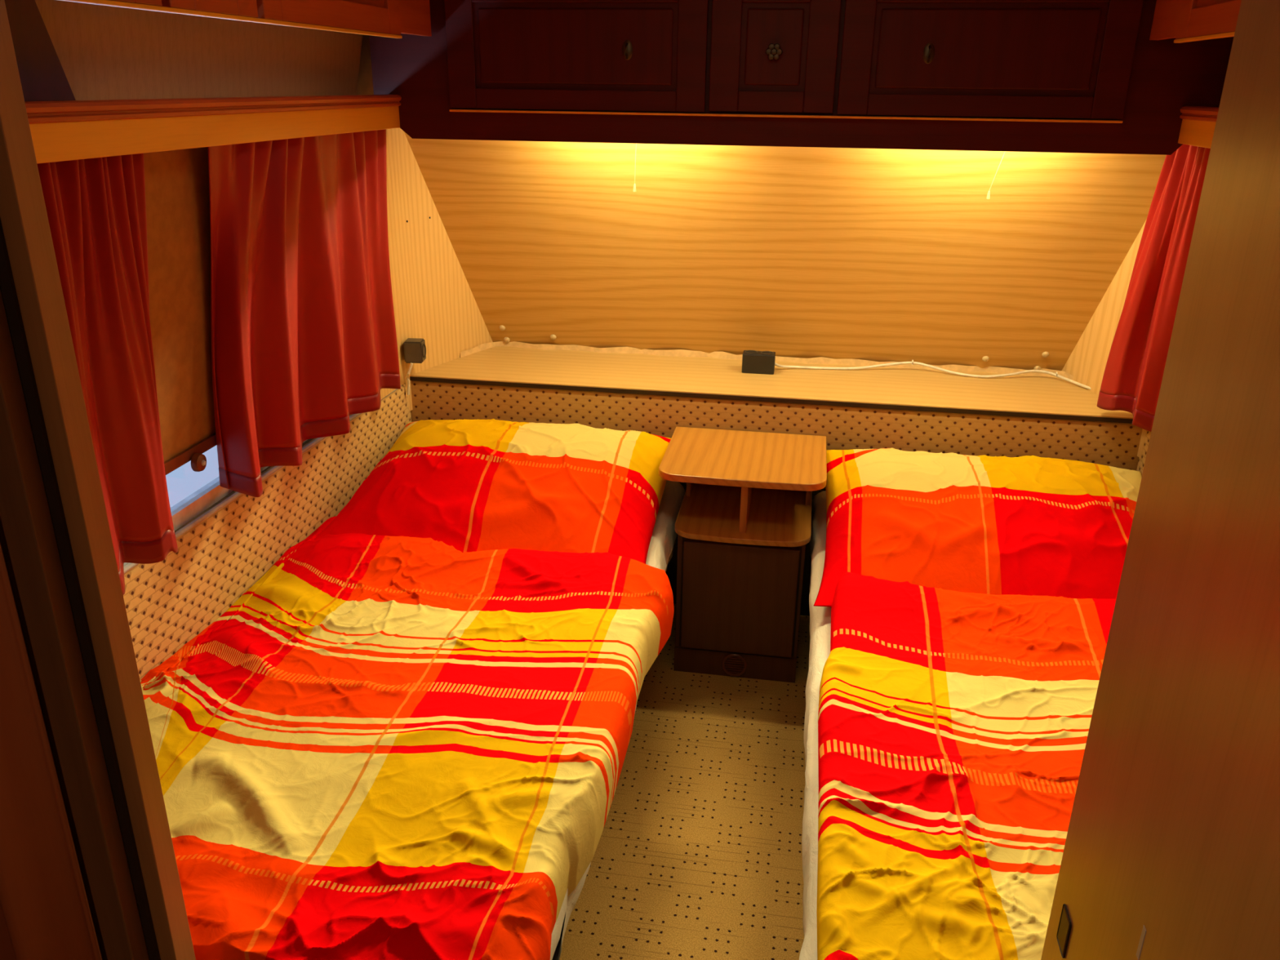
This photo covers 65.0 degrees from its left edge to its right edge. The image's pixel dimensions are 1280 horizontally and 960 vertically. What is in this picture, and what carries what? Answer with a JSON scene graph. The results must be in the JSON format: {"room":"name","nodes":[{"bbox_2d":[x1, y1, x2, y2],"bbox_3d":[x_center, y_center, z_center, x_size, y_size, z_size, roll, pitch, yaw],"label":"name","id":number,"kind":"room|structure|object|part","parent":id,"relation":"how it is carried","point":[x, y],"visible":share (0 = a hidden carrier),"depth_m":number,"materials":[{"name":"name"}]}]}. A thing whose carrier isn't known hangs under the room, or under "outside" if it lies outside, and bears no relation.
{"room":"caravan bedroom","nodes":[
{"label":"caravan bedroom","id":0,"kind":"room"},
{"bbox_2d":[0,0,195,959],"bbox_3d":[-0.831,0.168,1.115,0.570,1.960,0.033,4,22,9],"label":"door frame","id":1,"kind":"structure","parent":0,"point":[24,218],"depth_m":1.00,"materials":[{"name":"brown wood"}]},
{"bbox_2d":[0,287,149,959],"bbox_3d":[-0.816,0.193,1.065,0.476,1.930,0.070,4,22,9],"label":"door","id":2,"kind":"structure","parent":1,"relation":"in","point":[46,913],"depth_m":1.08,"materials":[{"name":"brown wood"}]},
{"bbox_2d":[35,0,363,100],"bbox_3d":[-0.769,-0.951,1.924,0.130,0.470,1.120,4,22,9],"label":"wall","id":3,"kind":"structure","parent":0,"point":[104,52],"depth_m":1.82,"materials":[{"name":"beige wood"}]},
{"bbox_2d":[211,34,373,506],"bbox_3d":[-1.046,0.087,1.314,0.205,1.960,4.920,4,22,9],"label":"wall","id":4,"kind":"structure","parent":0,"point":[365,82],"depth_m":2.63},
{"bbox_2d":[4,0,75,101],"bbox_3d":[-0.908,-0.527,1.244,0.061,0.173,0.640,4,22,9],"label":"board","id":5,"kind":"object","parent":4,"relation":"attached to","point":[42,77],"visible":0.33,"depth_m":1.44,"materials":[{"name":"brown wood"}]},
{"bbox_2d":[143,146,217,475],"bbox_3d":[-0.820,-0.415,2.149,0.094,0.654,1.170,4,22,9],"label":"roller blind","id":6,"kind":"object","parent":4,"relation":"attached to","point":[177,193],"visible":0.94,"depth_m":1.89,"materials":[{"name":"fabric"}]},
{"bbox_2d":[24,94,401,164],"bbox_3d":[-0.733,-0.687,1.911,0.066,0.078,1.318,4,22,9],"label":"valance","id":7,"kind":"object","parent":4,"relation":"attached to","point":[61,131],"visible":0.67,"depth_m":1.67,"materials":[{"name":"brown wood"}]},
{"bbox_2d":[37,153,177,595],"bbox_3d":[-0.870,-0.167,1.618,0.125,0.736,0.318,5,22,10],"label":"curtain","id":8,"kind":"object","parent":7,"relation":"hanging from","point":[95,207],"visible":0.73,"depth_m":1.64,"materials":[{"name":"red fabric"}]},
{"bbox_3d":[-0.717,-0.709,1.900,0.034,0.027,1.318,4,22,9],"label":"moulding","id":9,"kind":"part","parent":7,"relation":"part of","materials":[{"name":"brown wood"}]},
{"bbox_2d":[208,128,400,497],"bbox_3d":[-0.754,-0.449,2.335,0.142,0.736,0.893,4,22,9],"label":"curtain","id":10,"kind":"object","parent":7,"relation":"hanging from","point":[304,335],"visible":0.96,"depth_m":2.21,"materials":[{"name":"red fabric"}]},
{"bbox_2d":[123,439,307,566],"bbox_3d":[-0.854,-0.375,2.177,0.140,0.800,1.300,4,22,9],"label":"window","id":11,"kind":"structure","parent":4,"relation":"in","point":[190,492],"depth_m":2.11,"materials":[{"name":"clear glass"}]},
{"bbox_3d":[-0.853,-0.370,2.178,0.105,0.720,1.240,4,22,9],"label":"pane","id":12,"kind":"part","parent":11,"relation":"part of","materials":[{"name":"clear glass"}]},
{"bbox_2d":[123,383,411,679],"bbox_3d":[-0.918,0.196,2.269,0.037,0.340,1.958,5,22,10],"label":"panel","id":13,"kind":"object","parent":4,"relation":"attached to","point":[225,549],"visible":0.38,"depth_m":2.27,"materials":[{"name":"fabric"}]},
{"bbox_2d":[380,128,405,399],"bbox_3d":[-0.746,-0.636,2.837,0.027,0.805,0.227,4,22,9],"label":"board","id":14,"kind":"object","parent":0,"point":[392,246],"visible":0.21,"depth_m":2.94,"materials":[{"name":"brown wood"}]},
{"bbox_2d":[386,128,493,411],"bbox_3d":[-0.612,-0.778,3.166,0.054,1.020,0.556,11,24,25],"label":"wall","id":15,"kind":"structure","parent":0,"point":[438,306],"depth_m":3.08,"materials":[{"name":"brown wood"}]},
{"bbox_2d":[403,337,426,363],"bbox_3d":[-0.681,-0.392,3.043,0.057,0.066,0.052,1,22,1],"label":"socket","id":16,"kind":"object","parent":15,"relation":"attached to","point":[415,348],"visible":1,"depth_m":3.02,"materials":[{"name":"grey plastic"}]},
{"bbox_2d":[404,362,413,395],"bbox_3d":[-0.701,-0.306,3.050,0.018,0.107,0.042,-16,27,-36],"label":"cable","id":17,"kind":"object","parent":16,"relation":"attached to","point":[411,364],"visible":1,"depth_m":3.05,"materials":[{"name":"white plastic"}]},
{"bbox_2d":[422,343,426,357],"bbox_3d":[-0.659,-0.391,3.042,0.014,0.042,0.042,1,22,1],"label":"outlet","id":18,"kind":"object","parent":16,"relation":"attached to","point":[424,348],"depth_m":3.04,"materials":[{"name":"black plastic"}]},
{"bbox_2d":[559,604,809,959],"bbox_3d":[0.029,1.091,1.513,2.500,0.030,4.920,4,22,9],"label":"floor","id":19,"kind":"structure","parent":0,"point":[698,855],"depth_m":2.25,"materials":[{"name":"carpet"}]},
{"bbox_2d":[658,426,826,683],"bbox_3d":[0.288,0.211,2.890,0.443,0.603,0.420,4,22,9],"label":"nightstand","id":20,"kind":"object","parent":19,"relation":"on","point":[743,526],"visible":1,"depth_m":2.75,"materials":[{"name":"brown wood"}]},
{"bbox_3d":[0.152,-0.043,2.953,0.012,0.141,0.140,4,22,9],"label":"panel","id":21,"kind":"part","parent":20,"relation":"part of","materials":[{"name":"brown wood"}]},
{"bbox_2d":[721,653,746,675],"bbox_3d":[0.265,0.519,2.821,0.072,0.072,0.006,4,22,9],"label":"vent","id":22,"kind":"object","parent":20,"relation":"attached to","point":[732,664],"depth_m":2.82,"materials":[{"name":"brown plastic"}]},
{"bbox_3d":[0.269,0.326,2.744,0.310,0.327,0.017,4,22,9],"label":"door","id":23,"kind":"part","parent":20,"relation":"part of","materials":[{"name":"brown wood"}]},
{"bbox_2d":[674,483,812,546],"bbox_3d":[0.297,0.091,2.829,0.366,0.016,0.396,4,22,9],"label":"shelf","id":24,"kind":"object","parent":20,"relation":"attached to","point":[709,514],"depth_m":2.77,"materials":[{"name":"brown wood"}]},
{"bbox_3d":[0.489,-0.018,2.901,0.012,0.141,0.140,4,22,9],"label":"panel","id":25,"kind":"part","parent":20,"relation":"part of","materials":[{"name":"brown wood"}]},
{"bbox_3d":[-0.499,0.580,2.356,0.782,0.290,1.920,4,22,9],"label":"bed base","id":26,"kind":"object","parent":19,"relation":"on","visible":0},
{"bbox_2d":[550,480,685,959],"bbox_3d":[-0.440,0.383,2.241,0.918,0.160,1.910,4,22,9],"label":"mattress","id":27,"kind":"object","parent":26,"relation":"on","point":[664,537],"visible":0.12,"depth_m":2.65,"materials":[{"name":"beige fabric"}]},
{"bbox_2d":[140,515,674,959],"bbox_3d":[-0.481,0.394,1.957,1.013,0.147,1.448,4,22,9],"label":"duvet","id":28,"kind":"object","parent":27,"relation":"on","point":[384,747],"visible":0.87,"depth_m":1.71,"materials":[{"name":"fabric"}]},
{"bbox_2d":[313,418,671,564],"bbox_3d":[-0.353,-0.008,2.707,0.870,0.212,0.755,4,22,9],"label":"pillow","id":29,"kind":"object","parent":27,"relation":"on","point":[468,485],"visible":0.87,"depth_m":2.55,"materials":[{"name":"fabric"}]},
{"bbox_3d":[0.842,0.677,2.152,0.789,0.290,1.920,4,22,9],"label":"bed base","id":30,"kind":"object","parent":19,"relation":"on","visible":0},
{"bbox_2d":[799,490,831,959],"bbox_3d":[0.790,0.472,2.054,0.906,0.160,1.910,4,22,9],"label":"mattress","id":31,"kind":"object","parent":30,"relation":"on","point":[820,616],"visible":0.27,"depth_m":1.95,"materials":[{"name":"beige fabric"}]},
{"bbox_2d":[816,572,1115,959],"bbox_3d":[0.770,0.446,1.802,0.888,0.076,1.480,4,22,9],"label":"duvet","id":32,"kind":"object","parent":31,"relation":"on","point":[953,726],"visible":0.56,"depth_m":1.69,"materials":[{"name":"fabric"}]},
{"bbox_2d":[813,447,1142,607],"bbox_3d":[0.889,0.096,2.504,0.885,0.197,0.780,4,22,9],"label":"pillow","id":33,"kind":"object","parent":31,"relation":"on","point":[1025,525],"visible":0.78,"depth_m":2.36,"materials":[{"name":"fabric"}]},
{"bbox_2d":[665,481,826,616],"bbox_3d":[0.341,0.198,3.133,2.500,0.450,0.040,4,22,9],"label":"wall","id":34,"kind":"structure","parent":0,"point":[671,571],"depth_m":3.15,"materials":[{"name":"brown fabric"}]},
{"bbox_2d":[410,380,1142,493],"bbox_3d":[0.344,-0.099,3.010,2.150,0.294,0.030,4,22,9],"label":"panel","id":35,"kind":"object","parent":34,"relation":"attached to","point":[1112,444],"visible":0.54,"depth_m":2.94,"materials":[{"name":"fabric"}]},
{"bbox_2d":[404,131,1165,370],"bbox_3d":[0.385,-0.699,2.998,2.400,1.020,0.567,4,22,9],"label":"wall","id":36,"kind":"structure","parent":0,"point":[876,255],"depth_m":2.97,"materials":[{"name":"brown wood"}]},
{"bbox_2d":[498,324,505,330],"bbox_3d":[-0.466,-0.513,3.393,0.021,0.020,0.015,4,22,9],"label":"cap","id":37,"kind":"object","parent":36,"relation":"attached to","point":[501,327],"visible":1,"depth_m":3.39,"materials":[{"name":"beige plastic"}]},
{"bbox_2d":[503,337,510,342],"bbox_3d":[-0.455,-0.479,3.432,0.021,0.020,0.015,4,22,9],"label":"cap","id":38,"kind":"object","parent":36,"relation":"attached to","point":[506,340],"visible":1,"depth_m":3.43,"materials":[{"name":"beige plastic"}]},
{"bbox_2d":[550,334,556,339],"bbox_3d":[-0.293,-0.482,3.390,0.021,0.020,0.015,4,22,9],"label":"cap","id":39,"kind":"object","parent":36,"relation":"attached to","point":[552,336],"visible":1,"depth_m":3.38,"materials":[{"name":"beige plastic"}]},
{"bbox_2d":[409,346,1133,423],"bbox_3d":[0.379,-0.318,3.141,2.143,0.016,0.442,4,22,9],"label":"shelf","id":40,"kind":"object","parent":36,"relation":"attached to","point":[885,388],"visible":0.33,"depth_m":3.07,"materials":[{"name":"brown wood"}]},
{"bbox_2d":[742,350,775,374],"bbox_3d":[0.374,-0.372,3.169,0.101,0.064,0.052,4,22,9],"label":"socket","id":41,"kind":"object","parent":40,"relation":"on","point":[753,362],"visible":1,"depth_m":3.15,"materials":[{"name":"black plastic"}]},
{"bbox_2d":[460,341,1073,380],"bbox_3d":[0.398,-0.376,3.234,1.970,0.026,0.188,4,22,9],"label":"tape","id":42,"kind":"object","parent":40,"relation":"on","point":[673,353],"visible":0.91,"depth_m":3.32,"materials":[{"name":"white plastic"}]},
{"bbox_2d":[774,360,1090,389],"bbox_3d":[0.922,-0.342,3.149,0.992,0.034,0.152,6,22,12],"label":"cable","id":43,"kind":"object","parent":40,"relation":"on","point":[912,362],"visible":0.95,"depth_m":3.18,"materials":[{"name":"white plastic"}]},
{"bbox_2d":[368,0,1233,155],"bbox_3d":[0.327,-1.090,2.406,1.963,0.540,0.332,4,22,9],"label":"upper cabinet","id":44,"kind":"object","parent":36,"relation":"attached to","point":[1047,76],"visible":0.99,"depth_m":2.31,"materials":[{"name":"brown wood"}]},
{"bbox_3d":[-0.154,-1.023,2.373,0.467,0.165,0.008,4,22,9],"label":"panel","id":45,"kind":"part","parent":44,"relation":"part of","materials":[{"name":"brown wood"}]},
{"bbox_3d":[-0.154,-1.024,2.374,0.627,0.281,0.018,4,22,9],"label":"door","id":46,"kind":"part","parent":44,"relation":"part of","materials":[{"name":"brown wood"}]},
{"bbox_3d":[-0.031,-1.002,2.342,0.026,0.044,0.024,4,22,9],"label":"knob","id":47,"kind":"part","parent":44,"relation":"part of","materials":[{"name":"gold metal"}]},
{"bbox_2d":[633,143,636,191],"bbox_3d":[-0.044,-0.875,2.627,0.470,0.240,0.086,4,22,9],"label":"pull cord","id":48,"kind":"object","parent":44,"relation":"attached to","point":[634,185],"visible":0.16,"depth_m":2.69,"materials":[{"name":"white fabric"}]},
{"bbox_3d":[0.307,-0.991,2.303,0.128,0.162,0.008,4,22,9],"label":"panel","id":49,"kind":"part","parent":44,"relation":"part of","materials":[{"name":"brown wood"}]},
{"bbox_3d":[0.305,-0.975,2.289,0.039,0.036,0.028,4,22,9],"label":"knob","id":50,"kind":"part","parent":44,"relation":"part of","materials":[{"name":"gold metal"}]},
{"bbox_3d":[0.307,-0.992,2.303,0.288,0.278,0.018,4,22,9],"label":"door","id":51,"kind":"part","parent":44,"relation":"part of","materials":[{"name":"brown wood"}]},
{"bbox_3d":[0.645,-0.952,2.240,0.026,0.044,0.024,4,22,9],"label":"knob","id":52,"kind":"part","parent":44,"relation":"part of","materials":[{"name":"gold metal"}]},
{"bbox_3d":[0.767,-0.957,2.233,0.465,0.165,0.008,4,22,9],"label":"panel","id":53,"kind":"part","parent":44,"relation":"part of","materials":[{"name":"brown wood"}]},
{"bbox_3d":[0.767,-0.957,2.234,0.625,0.281,0.018,4,22,9],"label":"door","id":54,"kind":"part","parent":44,"relation":"part of","materials":[{"name":"brown wood"}]},
{"bbox_2d":[986,151,1005,199],"bbox_3d":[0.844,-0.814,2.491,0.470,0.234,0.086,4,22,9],"label":"pull cord","id":55,"kind":"object","parent":44,"relation":"attached to","point":[988,192],"visible":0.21,"depth_m":2.56,"materials":[{"name":"white fabric"}]},
{"bbox_3d":[0.902,-0.823,2.517,0.027,0.191,0.005,6,22,14],"label":"pull cord","id":56,"kind":"part","parent":55,"relation":"part of","materials":[{"name":"fabric"}]},
{"bbox_2d":[1177,106,1218,148],"bbox_3d":[1.119,-0.552,1.630,0.066,0.078,1.318,4,22,9],"label":"valance","id":57,"kind":"object","parent":44,"relation":"attached to","point":[1198,122],"visible":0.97,"depth_m":2.13,"materials":[{"name":"brown wood"}]},
{"bbox_2d":[1097,144,1210,431],"bbox_3d":[1.288,-0.460,2.427,0.118,0.736,0.531,4,22,9],"label":"curtain","id":58,"kind":"object","parent":57,"relation":"hanging from","point":[1133,374],"visible":0.65,"depth_m":2.50,"materials":[{"name":"red fabric"}]},
{"bbox_3d":[1.103,-0.577,1.623,0.034,0.027,1.318,4,22,9],"label":"moulding","id":59,"kind":"part","parent":57,"relation":"part of","materials":[{"name":"brown wood"}]},
{"bbox_2d":[982,355,989,361],"bbox_3d":[1.093,-0.383,3.177,0.021,0.020,0.015,4,22,9],"label":"cap","id":60,"kind":"object","parent":36,"relation":"attached to","point":[985,358],"visible":1,"depth_m":3.17,"materials":[{"name":"beige plastic"}]},
{"bbox_2d":[1033,365,1040,369],"bbox_3d":[1.256,-0.351,3.175,0.021,0.020,0.015,4,22,9],"label":"cap","id":61,"kind":"object","parent":36,"relation":"attached to","point":[1037,367],"visible":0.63,"depth_m":3.17,"materials":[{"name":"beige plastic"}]},
{"bbox_2d":[1041,351,1048,357],"bbox_3d":[1.263,-0.390,3.128,0.021,0.020,0.015,4,22,9],"label":"cap","id":62,"kind":"object","parent":36,"relation":"attached to","point":[1045,354],"visible":1,"depth_m":3.12,"materials":[{"name":"beige plastic"}]},
{"bbox_2d":[1061,220,1147,457],"bbox_3d":[1.387,-0.633,2.861,0.054,1.020,0.556,-2,22,-8],"label":"wall","id":63,"kind":"structure","parent":0,"point":[1086,362],"depth_m":2.95,"materials":[{"name":"brown wood"}]},
{"bbox_2d":[1040,0,1279,959],"bbox_3d":[0.242,0.664,-0.109,0.034,1.960,2.280,4,22,9],"label":"door","id":64,"kind":"structure","parent":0,"point":[1171,851],"depth_m":0.70,"materials":[{"name":"brown wood"}]},
{"bbox_3d":[0.053,-0.760,0.783,2.500,0.030,4.920,4,22,9],"label":"ceiling","id":65,"kind":"structure","parent":0,"visible":0},
{"bbox_2d":[58,0,431,38],"bbox_3d":[-0.696,-0.907,1.607,0.165,0.319,1.650,4,22,9],"label":"upper cabinet","id":66,"kind":"object","parent":65,"relation":"attached to","point":[380,18],"visible":1,"depth_m":1.82,"materials":[{"name":"brown wood"}]},
{"bbox_3d":[-0.716,-0.699,1.099,0.018,0.293,0.540,4,22,9],"label":"door","id":67,"kind":"part","parent":66,"relation":"part of","materials":[{"name":"brown wood"}]},
{"bbox_3d":[-0.648,-0.846,1.475,0.018,0.293,0.240,4,22,9],"label":"door","id":68,"kind":"part","parent":66,"relation":"part of","materials":[{"name":"brown wood"}]},
{"bbox_3d":[-0.577,-1.002,1.872,0.018,0.293,0.585,4,22,9],"label":"door","id":69,"kind":"part","parent":66,"relation":"part of","materials":[{"name":"brown wood"}]},
{"bbox_3d":[-0.580,-1.002,1.873,0.007,0.203,0.471,4,22,9],"label":"panel","id":70,"kind":"part","parent":66,"relation":"part of","materials":[{"name":"brown wood"}]},
{"bbox_3d":[-0.643,-0.909,1.597,0.018,0.305,1.650,4,22,9],"label":"frame","id":71,"kind":"part","parent":66,"relation":"part of","materials":[{"name":"brown wood"}]},
{"bbox_2d":[1149,0,1241,43],"bbox_3d":[1.024,-0.782,1.345,0.165,0.319,1.650,4,22,9],"label":"upper cabinet","id":72,"kind":"object","parent":65,"relation":"attached to","point":[1184,20],"visible":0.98,"depth_m":1.87,"materials":[{"name":"brown wood"}]},
{"bbox_3d":[0.972,-0.792,1.351,0.018,0.305,1.650,4,22,9],"label":"frame","id":73,"kind":"part","parent":72,"relation":"part of","materials":[{"name":"brown wood"}]},
{"bbox_3d":[1.001,-0.882,1.618,0.018,0.293,0.615,4,22,9],"label":"door","id":74,"kind":"part","parent":72,"relation":"part of","materials":[{"name":"brown wood"}]},
{"bbox_3d":[1.004,-0.882,1.618,0.007,0.203,0.501,4,22,9],"label":"panel","id":75,"kind":"part","parent":72,"relation":"part of","materials":[{"name":"brown wood"}]},
{"bbox_3d":[1.074,0.570,0.783,0.205,1.500,4.300,4,22,9],"label":"wall","id":76,"kind":"structure","parent":0,"visible":0},
{"bbox_2d":[1136,431,1151,475],"bbox_3d":[1.272,0.359,1.937,0.035,0.330,1.957,4,22,8],"label":"panel","id":77,"kind":"object","parent":76,"relation":"attached to","point":[1141,461],"visible":0.02,"depth_m":2.78,"materials":[{"name":"fabric"}]}
]}

